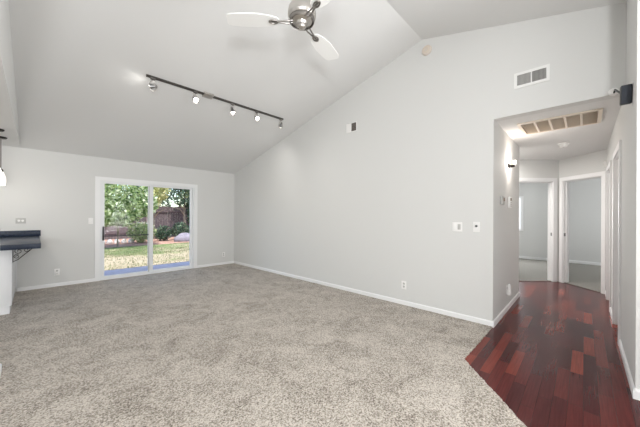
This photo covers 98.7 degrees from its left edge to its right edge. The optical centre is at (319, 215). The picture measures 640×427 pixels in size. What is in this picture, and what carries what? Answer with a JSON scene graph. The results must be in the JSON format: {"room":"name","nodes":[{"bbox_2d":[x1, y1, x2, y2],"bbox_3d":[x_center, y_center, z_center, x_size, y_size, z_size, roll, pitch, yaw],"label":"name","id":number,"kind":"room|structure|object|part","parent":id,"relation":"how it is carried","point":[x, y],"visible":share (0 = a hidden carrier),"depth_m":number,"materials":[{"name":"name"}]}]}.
{"room":"living room","nodes":[
{"label":"living room","id":0,"kind":"room"},
{"bbox_2d":[0,116,10,145],"bbox_3d":[-2.894,-1.210,-0.274,10.901,0.200,3.885,0,0,44],"label":"ceiling","id":1,"kind":"structure","parent":0,"point":[5,142],"depth_m":3.83,"materials":[{"name":"white paint"}]},
{"bbox_2d":[0,129,4,181],"bbox_3d":[-4.157,-0.776,3.536,0.126,0.680,0.126,0,0,44],"label":"pendant lamp","id":2,"kind":"object","parent":1,"relation":"hanging from","point":[1,130],"visible":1,"depth_m":3.54,"materials":[{"name":"white glass"}]},
{"bbox_3d":[-4.158,-0.531,3.536,0.108,0.190,0.108,0,0,44],"label":"lamp shade","id":3,"kind":"part","parent":2,"relation":"part of","materials":[{"name":"white glass"}]},
{"bbox_2d":[0,136,6,184],"bbox_3d":[-4.531,-0.778,3.897,0.126,0.680,0.126,0,0,44],"label":"pendant lamp","id":4,"kind":"object","parent":1,"relation":"hanging from","point":[1,137],"visible":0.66,"depth_m":3.90,"materials":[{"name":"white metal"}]},
{"bbox_3d":[-4.531,-0.878,3.897,0.018,0.440,0.018,0,0,44],"label":"rod","id":5,"kind":"part","parent":4,"relation":"part of","materials":[{"name":"silver metal"}]},
{"bbox_3d":[-4.533,-0.533,3.897,0.108,0.190,0.108,0,0,44],"label":"lamp shade","id":6,"kind":"part","parent":4,"relation":"part of","materials":[{"name":"white glass"}]},
{"bbox_2d":[0,0,19,147],"bbox_3d":[-1.301,-1.764,0.961,10.162,1.324,0.100,0,0,44],"label":"wall","id":7,"kind":"structure","parent":0,"point":[8,103],"depth_m":2.58,"materials":[{"name":"white paint"}]},
{"bbox_2d":[0,145,233,291],"bbox_3d":[-4.948,0.005,4.616,0.150,2.500,7.794,0,0,44],"label":"wall","id":8,"kind":"structure","parent":0,"point":[54,192],"depth_m":4.96,"materials":[{"name":"white paint"}]},
{"bbox_2d":[0,230,40,236],"bbox_3d":[-5.093,0.292,4.339,0.025,0.096,0.956,0,0,44],"label":"backsplash","id":9,"kind":"structure","parent":8,"relation":"attached to","point":[27,232],"depth_m":4.51,"materials":[{"name":"stone"}]},
{"bbox_2d":[16,218,25,223],"bbox_3d":[-4.927,0.083,4.523,0.009,0.090,0.116,0,0,44],"label":"outlet","id":10,"kind":"object","parent":8,"relation":"attached to","point":[18,220],"visible":1,"depth_m":4.52,"materials":[{"name":"grey plastic"}]},
{"bbox_2d":[17,278,94,291],"bbox_3d":[-4.614,1.221,4.852,0.013,0.072,0.986,0,0,44],"label":"baseboard","id":11,"kind":"structure","parent":8,"relation":"attached to","point":[93,279],"depth_m":4.81,"materials":[{"name":"white paint"}]},
{"bbox_2d":[88,218,92,223],"bbox_3d":[-4.310,0.099,5.164,0.010,0.115,0.070,0,0,44],"label":"light switch","id":12,"kind":"object","parent":8,"relation":"attached to","point":[90,220],"visible":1,"depth_m":5.16,"materials":[{"name":"white plastic"}]},
{"bbox_2d":[95,176,197,280],"bbox_3d":[-3.644,0.259,5.932,0.137,2.006,1.910,0,0,44],"label":"door","id":13,"kind":"structure","parent":8,"relation":"in","point":[100,182],"depth_m":5.86,"materials":[{"name":"white paint"}]},
{"bbox_3d":[-3.938,0.281,5.609,0.036,1.878,0.842,0,0,44],"label":"sliding panel","id":14,"kind":"part","parent":13,"relation":"part of","materials":[{"name":"clear glass"}]},
{"bbox_3d":[-3.387,0.284,6.247,0.036,1.878,0.912,0,0,44],"label":"fixed panel","id":15,"kind":"part","parent":13,"relation":"part of","materials":[{"name":"clear glass"}]},
{"bbox_2d":[197,261,233,267],"bbox_3d":[-2.613,1.231,6.933,0.013,0.072,0.968,0,0,44],"label":"baseboard","id":16,"kind":"structure","parent":8,"relation":"attached to","point":[228,262],"depth_m":6.89,"materials":[{"name":"white paint"}]},
{"bbox_2d":[0,263,526,426],"bbox_3d":[-1.313,1.306,1.030,10.111,0.090,7.674,0,0,44],"label":"floor","id":17,"kind":"structure","parent":0,"point":[226,345],"depth_m":2.44,"materials":[{"name":"beige carpet"}]},
{"bbox_2d":[0,250,16,314],"bbox_3d":[-4.652,0.826,3.779,1.442,0.838,0.604,0,0,44],"label":"base cabinet","id":18,"kind":"object","parent":17,"relation":"on","point":[8,270],"visible":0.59,"depth_m":3.47,"materials":[{"name":"white wood"}]},
{"bbox_3d":[-4.136,0.777,3.280,0.007,0.660,0.540,0,0,44],"label":"panel","id":19,"kind":"part","parent":18,"relation":"part of","materials":[{"name":"white wood"}]},
{"bbox_2d":[0,230,40,250],"bbox_3d":[-4.472,0.328,3.741,1.750,0.160,0.956,0,0,44],"label":"countertop","id":20,"kind":"structure","parent":18,"relation":"on","point":[27,239],"depth_m":3.83,"materials":[{"name":"stone"}]},
{"bbox_2d":[12,249,31,262],"bbox_3d":[-3.931,0.510,3.648,0.028,0.200,0.205,0,0,44],"label":"bracket","id":21,"kind":"object","parent":18,"relation":"attached to","point":[17,254],"visible":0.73,"depth_m":3.61,"materials":[{"name":"grey metal"}]},
{"bbox_2d":[8,0,626,173],"bbox_3d":[-0.022,-1.771,2.478,11.222,1.696,4.059,0,0,44],"label":"ceiling","id":22,"kind":"structure","parent":0,"point":[81,67],"depth_m":3.52,"materials":[{"name":"white paint"}]},
{"bbox_2d":[146,74,283,128],"bbox_3d":[-1.449,-1.704,4.292,0.103,0.207,2.207,0,0,44],"label":"track light","id":23,"kind":"object","parent":22,"relation":"attached to","point":[151,86],"visible":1,"depth_m":4.05,"materials":[{"name":"grey metal"}]},
{"bbox_2d":[226,0,338,59],"bbox_3d":[-0.049,-1.951,2.171,1.018,0.961,1.028,0,0,44],"label":"ceiling fan","id":24,"kind":"object","parent":22,"relation":"hanging from","point":[301,13],"visible":1,"depth_m":2.14,"materials":[{"name":"silver metal"}]},
{"bbox_3d":[-0.527,-1.533,2.152,0.414,0.012,0.156,0,0,-3],"label":"blade","id":25,"kind":"part","parent":24,"relation":"part of","materials":[{"name":"white"}]},
{"bbox_3d":[-0.142,-1.529,2.167,0.164,0.048,0.164,0,0,44],"label":"rotor plate","id":26,"kind":"part","parent":24,"relation":"part of","materials":[{"name":"silver metal"}]},
{"bbox_3d":[0.063,-1.530,1.841,0.156,0.012,0.414,0,0,-33],"label":"blade","id":27,"kind":"part","parent":24,"relation":"part of","materials":[{"name":"white"}]},
{"bbox_3d":[0.038,-1.530,2.507,0.156,0.012,0.414,0,0,27],"label":"blade","id":28,"kind":"part","parent":24,"relation":"part of","materials":[{"name":"white"}]},
{"bbox_2d":[234,2,625,320],"bbox_3d":[0.275,-0.568,4.918,6.956,3.699,0.120,0,0,44],"label":"wall","id":29,"kind":"structure","parent":0,"point":[373,208],"depth_m":3.78,"materials":[{"name":"white paint"}]},
{"bbox_2d":[346,122,356,132],"bbox_3d":[0.524,-1.474,4.591,0.220,0.150,0.014,0,0,44],"label":"air vent","id":30,"kind":"object","parent":29,"relation":"in","point":[351,127],"visible":1,"depth_m":4.58,"materials":[{"name":"white plastic"}]},
{"bbox_2d":[234,261,493,327],"bbox_3d":[-0.143,1.243,5.220,5.947,0.072,0.013,0,0,44],"label":"baseboard","id":31,"kind":"structure","parent":29,"relation":"attached to","point":[411,304],"depth_m":4.09,"materials":[{"name":"white paint"}]},
{"bbox_2d":[402,281,405,288],"bbox_3d":[1.201,0.993,3.932,0.072,0.115,0.008,0,0,44],"label":"wall outlet","id":32,"kind":"object","parent":29,"relation":"attached to","point":[403,282],"visible":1,"depth_m":3.93,"materials":[{"name":"white plastic"}]},
{"bbox_2d":[422,45,431,55],"bbox_3d":[1.434,-2.235,3.703,0.132,0.132,0.037,0,0,44],"label":"smoke detector","id":33,"kind":"object","parent":29,"relation":"attached to","point":[426,50],"visible":1,"depth_m":3.69,"materials":[{"name":"beige plastic"}]},
{"bbox_2d":[452,222,461,231],"bbox_3d":[1.717,0.139,3.438,0.116,0.115,0.010,0,0,44],"label":"light switch","id":34,"kind":"object","parent":29,"relation":"attached to","point":[456,226],"visible":1,"depth_m":3.44,"materials":[{"name":"white plastic"}]},
{"bbox_2d":[473,222,479,231],"bbox_3d":[1.868,0.134,3.285,0.072,0.121,0.022,0,0,44],"label":"dimmer switch","id":35,"kind":"object","parent":29,"relation":"attached to","point":[476,225],"visible":1,"depth_m":3.29,"materials":[{"name":"white plastic"}]},
{"bbox_2d":[514,64,549,88],"bbox_3d":[2.254,-1.480,2.930,0.304,0.168,0.010,0,0,44],"label":"air vent","id":36,"kind":"object","parent":29,"relation":"in","point":[540,74],"visible":1,"depth_m":2.92,"materials":[{"name":"white metal"}]},
{"bbox_2d":[495,122,518,317],"bbox_3d":[2.604,0.090,3.887,0.120,2.405,1.626,0,0,44],"label":"wall","id":37,"kind":"structure","parent":0,"point":[507,150],"depth_m":3.70,"materials":[{"name":"white paint"}]},
{"bbox_2d":[500,196,504,204],"bbox_3d":[2.309,-0.194,3.469,0.032,0.100,0.150,0,0,44],"label":"thermostat","id":38,"kind":"object","parent":37,"relation":"attached to","point":[502,198],"visible":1,"depth_m":3.42,"materials":[{"name":"grey plastic"}]},
{"bbox_2d":[493,292,519,326],"bbox_3d":[2.605,1.257,3.797,0.013,0.072,1.746,0,0,44],"label":"baseboard","id":39,"kind":"structure","parent":37,"relation":"attached to","point":[502,313],"depth_m":3.65,"materials":[{"name":"white paint"}]},
{"bbox_2d":[507,284,510,295],"bbox_3d":[2.556,0.997,3.711,0.046,0.152,0.056,0,0,44],"label":"electrical outlet","id":40,"kind":"object","parent":37,"relation":"attached to","point":[509,285],"visible":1,"depth_m":3.69,"materials":[{"name":"white plastic"}]},
{"bbox_2d":[508,197,511,207],"bbox_3d":[2.627,-0.185,3.801,0.031,0.150,0.110,0,0,44],"label":"alarm keypad","id":41,"kind":"object","parent":37,"relation":"attached to","point":[509,198],"visible":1,"depth_m":3.77,"materials":[{"name":"white plastic"}]},
{"bbox_2d":[508,160,515,167],"bbox_3d":[2.658,-0.709,3.791,0.084,0.086,0.135,0,0,44],"label":"wall sconce","id":42,"kind":"object","parent":37,"relation":"attached to","point":[512,163],"visible":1,"depth_m":3.75,"materials":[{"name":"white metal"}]},
{"bbox_2d":[519,160,558,281],"bbox_3d":[3.455,0.095,5.469,2.550,2.405,0.110,0,0,-1],"label":"wall","id":43,"kind":"structure","parent":0,"point":[527,168],"depth_m":5.43,"materials":[{"name":"white paint"}]},
{"bbox_2d":[519,178,556,281],"bbox_3d":[4.242,0.278,5.478,0.869,2.047,0.128,0,0,-1],"label":"door","id":44,"kind":"structure","parent":43,"relation":"in","point":[552,182],"depth_m":5.44,"materials":[{"name":"white paint"}]},
{"bbox_2d":[465,281,639,426],"bbox_3d":[2.943,1.345,2.050,3.409,0.100,7.034,0,0,3],"label":"floor","id":45,"kind":"structure","parent":0,"point":[554,358],"depth_m":2.42,"materials":[{"name":"red wood"}]},
{"bbox_2d":[497,97,620,159],"bbox_3d":[4.421,-1.203,5.615,6.620,0.200,6.626,0,0,44],"label":"ceiling","id":46,"kind":"structure","parent":0,"point":[586,139],"depth_m":3.80,"materials":[{"name":"white paint"}]},
{"bbox_2d":[517,108,602,134],"bbox_3d":[2.846,-1.103,3.283,0.730,0.016,0.570,0,0,44],"label":"ceiling vent","id":47,"kind":"object","parent":46,"relation":"in","point":[589,117],"visible":1,"depth_m":3.24,"materials":[{"name":"beige metal"}]},
{"bbox_2d":[557,142,569,147],"bbox_3d":[3.720,-1.076,4.197,0.144,0.061,0.144,0,0,44],"label":"smoke detector","id":48,"kind":"object","parent":46,"relation":"attached to","point":[564,144],"visible":1,"depth_m":4.16,"materials":[{"name":"white plastic"}]},
{"bbox_2d":[519,178,600,262],"bbox_3d":[6.316,0.109,8.299,7.600,2.405,0.120,0,0,44],"label":"wall","id":49,"kind":"structure","parent":0,"point":[584,195],"depth_m":7.60,"materials":[{"name":"white paint"}]},
{"bbox_2d":[519,196,523,230],"bbox_3d":[5.686,-0.067,8.797,1.340,1.060,0.032,0,0,44],"label":"window","id":50,"kind":"structure","parent":49,"relation":"in","point":[521,198],"depth_m":8.36,"materials":[{"name":"white paint"}]},
{"bbox_2d":[519,198,520,228],"bbox_3d":[5.680,-0.067,8.790,1.200,0.940,0.013,0,0,44],"label":"blind","id":51,"kind":"object","parent":50,"relation":"attached to","point":[519,198],"depth_m":8.38,"materials":[{"name":"white"}]},
{"bbox_2d":[519,256,546,260],"bbox_3d":[5.576,1.265,8.913,3.490,0.085,0.013,0,0,44],"label":"baseboard","id":52,"kind":"structure","parent":49,"relation":"attached to","point":[522,257],"depth_m":8.16,"materials":[{"name":"white paint"}]},
{"bbox_2d":[569,260,600,265],"bbox_3d":[7.911,1.277,6.667,2.790,0.085,0.013,0,0,44],"label":"baseboard","id":53,"kind":"structure","parent":49,"relation":"attached to","point":[570,261],"depth_m":7.40,"materials":[{"name":"white paint"}]},
{"bbox_2d":[519,258,600,292],"bbox_3d":[4.898,1.339,6.146,6.550,0.090,4.940,0,0,44],"label":"floor","id":54,"kind":"structure","parent":0,"point":[586,276],"depth_m":6.16,"materials":[{"name":"grey carpet"}]},
{"bbox_2d":[559,149,606,177],"bbox_3d":[4.795,0.102,4.990,0.110,2.405,0.900,0,0,-1],"label":"wall","id":55,"kind":"structure","parent":0,"point":[593,162],"depth_m":4.95,"materials":[{"name":"white paint"}]},
{"bbox_2d":[559,171,605,293],"bbox_3d":[4.787,0.280,4.987,0.128,2.047,0.861,0,0,-1],"label":"door frame","id":56,"kind":"structure","parent":55,"relation":"in","point":[563,182],"depth_m":5.33,"materials":[{"name":"white paint"}]},
{"bbox_2d":[607,0,639,389],"bbox_3d":[3.551,-0.307,3.222,0.120,3.210,3.675,0,0,44],"label":"wall","id":57,"kind":"structure","parent":0,"point":[626,129],"depth_m":2.15,"materials":[{"name":"white paint"}]},
{"bbox_2d":[606,160,611,311],"bbox_3d":[4.248,0.278,3.960,0.138,2.047,0.844,0,0,44],"label":"door","id":58,"kind":"structure","parent":57,"relation":"in","point":[609,167],"depth_m":4.24,"materials":[{"name":"white paint"}]},
{"bbox_2d":[612,140,621,345],"bbox_3d":[3.320,0.273,2.994,0.138,2.047,0.864,0,0,44],"label":"door","id":59,"kind":"structure","parent":57,"relation":"in","point":[617,155],"depth_m":3.27,"materials":[{"name":"white paint"}]},
{"bbox_2d":[608,84,632,105],"bbox_3d":[2.521,-1.017,2.313,0.072,0.302,0.532,0,0,39],"label":"wall speaker","id":60,"kind":"object","parent":57,"relation":"attached to","point":[625,92],"visible":1,"depth_m":2.12,"materials":[{"name":"plastic"}]},
{"bbox_2d":[621,84,631,103],"bbox_3d":[2.364,-0.937,2.118,0.053,0.132,0.030,0,0,44],"label":"grille","id":61,"kind":"object","parent":60,"relation":"attached to","point":[626,90],"depth_m":2.12,"materials":[{"name":"fabric"}]},
{"bbox_2d":[619,339,635,398],"bbox_3d":[2.591,1.257,2.328,0.013,0.072,1.093,0,0,44],"label":"baseboard","id":62,"kind":"structure","parent":57,"relation":"attached to","point":[626,366],"depth_m":2.18,"materials":[{"name":"white paint"}]},
{"bbox_3d":[3.449,-0.292,0.854,3.015,3.179,0.120,0,0,44],"label":"wall","id":63,"kind":"structure","parent":0,"visible":0},
{"bbox_2d":[635,388,639,400],"bbox_3d":[3.352,1.261,0.848,3.135,0.072,0.013,0,0,44],"label":"baseboard","id":64,"kind":"structure","parent":63,"relation":"attached to","point":[637,390],"depth_m":1.92,"materials":[{"name":"white paint"}]},
{"label":"outside","id":65,"kind":"structure","parent":0,"visible":0},
{"bbox_3d":[-21.228,1.369,34.283,61.880,0.210,100.000,0,0,44],"label":"ground","id":66,"kind":"structure","parent":65,"visible":0},
{"bbox_2d":[104,184,158,247],"bbox_3d":[-8.258,-0.667,11.184,2.446,4.033,3.142,0,0,44],"label":"leafy tree","id":67,"kind":"object","parent":66,"relation":"on","point":[130,210],"visible":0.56,"depth_m":11.08,"materials":[{"name":"green plant"}]},
{"bbox_2d":[104,236,188,247],"bbox_3d":[-8.181,1.392,14.799,4.500,0.195,38.000,0,0,44],"label":"mulch bed","id":68,"kind":"object","parent":66,"relation":"on","point":[170,240],"visible":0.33,"depth_m":12.83,"materials":[{"name":"brown soil"}]},
{"bbox_2d":[126,221,156,242],"bbox_3d":[-8.501,0.779,13.099,1.182,1.086,1.294,0,0,44],"label":"flowering shrub","id":69,"kind":"object","parent":68,"relation":"on","point":[141,238],"visible":0.77,"depth_m":12.89,"materials":[{"name":"green plant"}]},
{"bbox_2d":[137,186,170,238],"bbox_3d":[-9.069,-0.734,14.940,1.727,4.162,1.697,0,0,44],"label":"tree","id":70,"kind":"object","parent":68,"relation":"on","point":[161,192],"visible":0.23,"depth_m":14.93,"materials":[{"name":"green plant"}]},
{"bbox_2d":[154,225,171,240],"bbox_3d":[-8.073,0.887,14.134,0.846,0.872,0.850,0,0,44],"label":"shrub","id":71,"kind":"object","parent":68,"relation":"on","point":[164,232],"visible":0.98,"depth_m":14.00,"materials":[{"name":"green plant"}]},
{"bbox_2d":[168,188,189,229],"bbox_3d":[-8.005,-0.648,16.468,1.894,3.998,1.933,0,0,44],"label":"tree","id":72,"kind":"object","parent":68,"relation":"on","point":[173,191],"visible":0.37,"depth_m":16.22,"materials":[{"name":"green plant"}]},
{"bbox_2d":[170,222,188,236],"bbox_3d":[-7.623,0.818,15.026,0.974,1.015,1.034,0,0,44],"label":"shrub","id":73,"kind":"object","parent":68,"relation":"on","point":[182,229],"visible":0.75,"depth_m":14.86,"materials":[{"name":"green plant"}]},
{"bbox_2d":[174,233,188,241],"bbox_3d":[-6.926,1.104,14.089,0.648,0.464,1.032,0,0,44],"label":"rock","id":74,"kind":"object","parent":68,"relation":"on","point":[182,237],"visible":0.62,"depth_m":13.79,"materials":[{"name":"white stone"}]},
{"bbox_2d":[104,206,189,239],"bbox_3d":[-9.483,0.343,16.759,0.122,1.900,22.014,0,0,44],"label":"fence","id":75,"kind":"object","parent":66,"relation":"on","point":[175,215],"visible":0.08,"depth_m":16.63,"materials":[{"name":"brown wood"}]},
{"bbox_3d":[-9.500,0.943,16.762,0.046,0.090,22.000,0,0,44],"label":"rail","id":76,"kind":"part","parent":75,"relation":"part of","materials":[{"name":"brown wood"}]},
{"bbox_2d":[122,186,171,210],"bbox_3d":[-12.356,-1.011,19.620,2.567,4.679,3.138,0,0,44],"label":"tree","id":77,"kind":"object","parent":66,"relation":"on","point":[167,201],"visible":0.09,"depth_m":19.98,"materials":[{"name":"green plant"}]},
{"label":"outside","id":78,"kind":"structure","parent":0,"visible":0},
{"bbox_2d":[104,242,188,270],"bbox_3d":[-4.477,1.413,11.236,5.780,0.190,38.000,0,0,44],"label":"lawn","id":79,"kind":"structure","parent":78,"point":[175,253],"depth_m":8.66,"materials":[{"name":"plant"}]},
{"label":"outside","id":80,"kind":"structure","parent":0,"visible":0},
{"bbox_2d":[104,261,188,275],"bbox_3d":[-3.319,1.383,7.348,1.279,0.160,18.000,0,0,44],"label":"patio slab","id":81,"kind":"object","parent":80,"point":[144,268],"visible":0.11,"depth_m":6.75,"materials":[{"name":"concrete"}]}
]}

